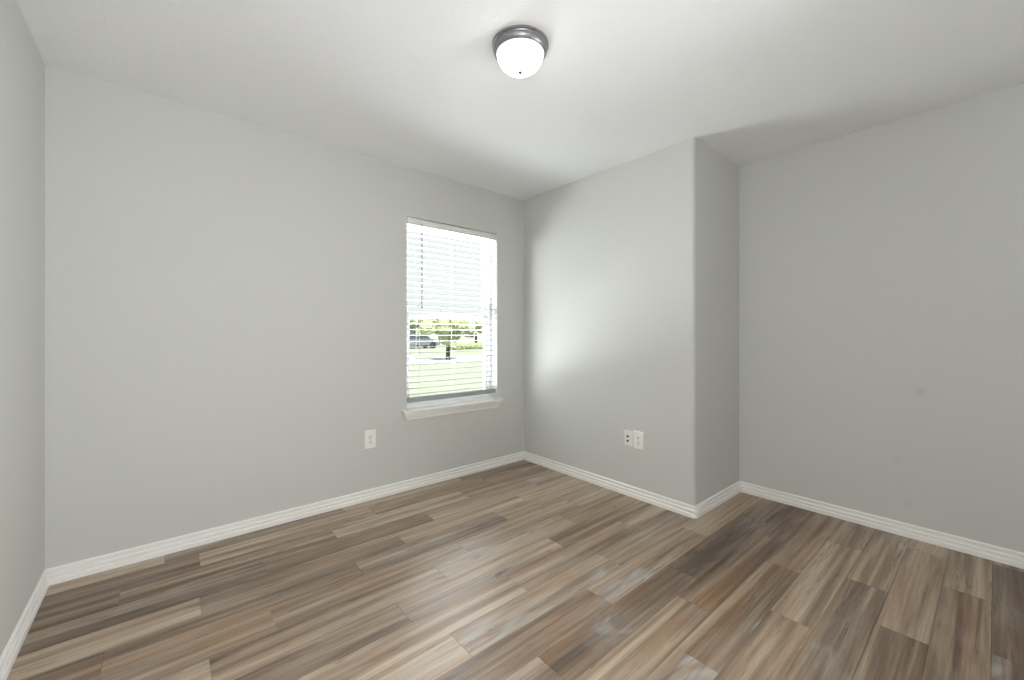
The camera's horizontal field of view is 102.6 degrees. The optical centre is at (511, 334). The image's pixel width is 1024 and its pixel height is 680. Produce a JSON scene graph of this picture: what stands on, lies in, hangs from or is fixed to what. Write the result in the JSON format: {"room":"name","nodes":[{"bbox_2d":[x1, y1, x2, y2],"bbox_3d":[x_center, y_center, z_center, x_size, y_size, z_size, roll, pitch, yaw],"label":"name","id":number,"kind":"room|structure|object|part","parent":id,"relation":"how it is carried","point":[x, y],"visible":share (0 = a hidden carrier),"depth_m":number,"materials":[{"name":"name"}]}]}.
{"room":"empty bedroom","nodes":[
{"label":"empty bedroom","id":0,"kind":"room"},
{"bbox_2d":[0,0,44,655],"bbox_3d":[-1.024,-0.044,0.425,0.160,2.435,3.773,0,0,-40],"label":"wall","id":1,"kind":"structure","parent":0,"point":[22,66],"depth_m":1.60,"materials":[{"name":"grey paint"}]},
{"bbox_2d":[0,569,48,679],"bbox_3d":[-0.957,1.135,0.482,0.016,0.076,3.773,0,0,-40],"label":"baseboard","id":2,"kind":"structure","parent":1,"relation":"attached to","point":[8,657],"depth_m":1.57,"materials":[{"name":"white paint"}]},
{"bbox_2d":[45,64,523,568],"bbox_3d":[-1.147,-0.044,2.899,3.170,2.435,0.160,0,0,-40],"label":"wall","id":3,"kind":"structure","parent":0,"point":[226,296],"depth_m":2.35,"materials":[{"name":"grey paint"}]},
{"bbox_2d":[46,451,523,585],"bbox_3d":[-1.029,1.135,2.883,3.010,0.076,0.016,0,0,-40],"label":"baseboard","id":4,"kind":"structure","parent":3,"relation":"attached to","point":[74,570],"depth_m":2.42,"materials":[{"name":"white paint"}]},
{"bbox_2d":[364,429,375,448],"bbox_3d":[-1.004,0.744,2.908,0.080,0.127,0.011,0,0,-40],"label":"wall outlet","id":5,"kind":"object","parent":3,"relation":"attached to","point":[370,435],"visible":1,"depth_m":2.90,"materials":[{"name":"white plastic"}]},
{"bbox_2d":[402,225,502,420],"bbox_3d":[-0.504,-0.123,3.422,0.946,1.541,0.203,0,0,-40],"label":"window","id":6,"kind":"structure","parent":3,"relation":"in","point":[431,408],"depth_m":3.48,"materials":[{"name":"white plastic"}]},
{"bbox_3d":[-0.549,-0.500,3.477,0.796,0.718,0.024,0,0,-40],"label":"sash","id":7,"kind":"part","parent":6,"relation":"part of","materials":[{"name":"white plastic"}]},
{"bbox_3d":[-0.530,0.183,3.455,0.796,0.714,0.026,0,0,-40],"label":"sash","id":8,"kind":"part","parent":6,"relation":"part of","materials":[{"name":"glass"}]},
{"bbox_2d":[407,217,495,402],"bbox_3d":[-0.479,-0.184,3.395,0.852,1.410,0.077,0,0,-40],"label":"window blind","id":9,"kind":"object","parent":6,"relation":"attached to","point":[410,221],"visible":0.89,"depth_m":3.34,"materials":[{"name":"white plastic"}]},
{"bbox_3d":[-0.734,-0.179,3.193,0.002,1.329,0.055,0,0,-40],"label":"ladder cord","id":10,"kind":"part","parent":9,"relation":"part of","materials":[{"name":"white fabric"}]},
{"bbox_3d":[-0.486,0.503,3.403,0.852,0.035,0.051,0,0,-40],"label":"rail","id":11,"kind":"part","parent":9,"relation":"part of","materials":[{"name":"grey plastic"}]},
{"bbox_3d":[-0.478,0.580,3.391,0.946,0.019,0.122,0,0,-40],"label":"sill","id":12,"kind":"part","parent":6,"relation":"part of","materials":[{"name":"white paint"}]},
{"bbox_2d":[6,460,1023,679],"bbox_3d":[0.455,1.248,1.679,4.038,0.150,4.093,0,0,-40],"label":"floor","id":13,"kind":"structure","parent":0,"point":[523,569],"depth_m":1.81,"materials":[{"name":"wood"}]},
{"bbox_2d":[17,0,1023,199],"bbox_3d":[0.455,-1.332,1.679,4.038,0.140,4.093,0,0,-40],"label":"ceiling","id":14,"kind":"structure","parent":0,"point":[421,85],"depth_m":1.93,"materials":[{"name":"white paint"}]},
{"bbox_2d":[492,25,548,77],"bbox_3d":[0.036,-1.198,1.794,0.249,0.128,0.249,0,0,-40],"label":"ceiling light","id":15,"kind":"object","parent":14,"relation":"attached to","point":[520,50],"visible":1,"depth_m":1.73,"materials":[{"name":"white glass"}]},
{"bbox_3d":[0.036,-1.187,1.794,0.204,0.078,0.204,0,0,-40],"label":"lamp shade","id":16,"kind":"part","parent":15,"relation":"part of","materials":[{"name":"white glass"}]},
{"bbox_2d":[524,138,738,505],"bbox_3d":[0.919,-0.044,3.583,0.868,2.435,1.787,0,0,-40],"label":"wall","id":17,"kind":"structure","parent":0,"point":[631,268],"depth_m":2.97,"materials":[{"name":"grey paint"}]},
{"bbox_2d":[524,451,692,517],"bbox_3d":[0.632,1.135,3.238,0.016,0.076,1.624,0,0,-40],"label":"baseboard","id":18,"kind":"structure","parent":17,"relation":"attached to","point":[658,500],"depth_m":3.06,"materials":[{"name":"white paint"}]},
{"bbox_2d":[624,430,632,446],"bbox_3d":[0.844,0.759,2.989,0.016,0.114,0.070,0,0,-40],"label":"cable plate","id":19,"kind":"object","parent":17,"relation":"attached to","point":[628,435],"visible":1,"depth_m":2.98,"materials":[{"name":"white plastic"}]},
{"bbox_2d":[634,431,643,450],"bbox_3d":[0.901,0.756,2.925,0.011,0.127,0.080,0,0,-40],"label":"wall outlet","id":20,"kind":"object","parent":17,"relation":"attached to","point":[638,436],"visible":1,"depth_m":2.92,"materials":[{"name":"white plastic"}]},
{"bbox_2d":[693,481,740,518],"bbox_3d":[1.432,1.135,2.842,0.724,0.076,0.026,0,0,-40],"label":"baseboard","id":21,"kind":"structure","parent":17,"relation":"attached to","point":[707,505],"depth_m":2.80,"materials":[{"name":"white paint"}]},
{"bbox_2d":[739,83,1023,552],"bbox_3d":[2.461,-0.044,2.312,0.160,2.435,2.146,0,0,-40],"label":"wall","id":22,"kind":"structure","parent":0,"point":[881,267],"depth_m":2.42,"materials":[{"name":"paint"}]},
{"bbox_2d":[739,481,1023,568],"bbox_3d":[2.393,1.135,2.255,0.016,0.076,2.146,0,0,-40],"label":"baseboard","id":23,"kind":"structure","parent":22,"relation":"attached to","point":[968,546],"depth_m":2.41,"materials":[{"name":"white paint"}]},
{"label":"outside","id":24,"kind":"structure","parent":0,"visible":0},
{"bbox_2d":[409,343,482,396],"bbox_3d":[-28.335,1.523,56.636,150.000,0.300,116.947,0,0,-40],"label":"ground","id":25,"kind":"structure","parent":24,"point":[440,351],"depth_m":14.40,"materials":[{"name":"green plant"}]},
{"bbox_2d":[409,318,436,346],"bbox_3d":[-10.317,-0.550,46.194,4.055,3.945,5.503,0,0,-25],"label":"broad tree","id":26,"kind":"object","parent":25,"relation":"on","point":[411,320],"visible":0.27,"depth_m":44.76,"materials":[{"name":"green plant"}]},
{"bbox_3d":[-10.554,-1.008,46.059,4.348,3.027,5.521,0,0,-40],"label":"crown","id":27,"kind":"part","parent":26,"relation":"part of","materials":[{"name":"green plant"}]},
{"bbox_2d":[409,327,437,339],"bbox_3d":[-18.180,-0.677,61.433,11.800,4.100,9.800,0,0,-40],"label":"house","id":28,"kind":"structure","parent":25,"relation":"on","point":[431,337],"depth_m":60.98,"materials":[{"name":"white"}]},
{"bbox_2d":[409,334,439,347],"bbox_3d":[-9.373,0.664,39.990,4.515,1.419,1.800,0,0,-40],"label":"car","id":29,"kind":"object","parent":25,"relation":"on","point":[424,340],"visible":0.51,"depth_m":39.52,"materials":[{"name":"grey paint"}]},
{"bbox_2d":[420,310,467,359],"bbox_3d":[-3.345,0.056,21.458,2.404,2.734,2.772,0,0,-40],"label":"street tree","id":30,"kind":"object","parent":25,"relation":"on","point":[445,323],"visible":0.71,"depth_m":21.11,"materials":[{"name":"green plant"}]},
{"bbox_2d":[435,319,482,342],"bbox_3d":[-6.771,-0.677,69.433,12.800,4.100,9.800,0,0,-40],"label":"house","id":31,"kind":"structure","parent":25,"relation":"on","point":[479,335],"depth_m":64.30,"materials":[{"name":"brick"}]},
{"bbox_2d":[450,342,482,349],"bbox_3d":[-3.889,1.093,38.002,4.371,0.776,0.788,0,0,-40],"label":"hedge","id":32,"kind":"object","parent":25,"relation":"on","point":[458,346],"visible":0.76,"depth_m":37.38,"materials":[{"name":"green plant"}]},
{"bbox_2d":[460,320,482,342],"bbox_3d":[-4.800,-0.270,49.671,3.676,3.385,4.114,0,0,6],"label":"round tree","id":33,"kind":"object","parent":25,"relation":"on","point":[467,333],"visible":0.62,"depth_m":48.48,"materials":[{"name":"green plant"}]},
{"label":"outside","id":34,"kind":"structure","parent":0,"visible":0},
{"bbox_2d":[409,355,482,363],"bbox_3d":[-1.243,1.358,24.667,150.000,0.030,4.131,0,0,-40],"label":"street","id":35,"kind":"structure","parent":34,"point":[480,357],"depth_m":21.95,"materials":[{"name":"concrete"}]}
]}

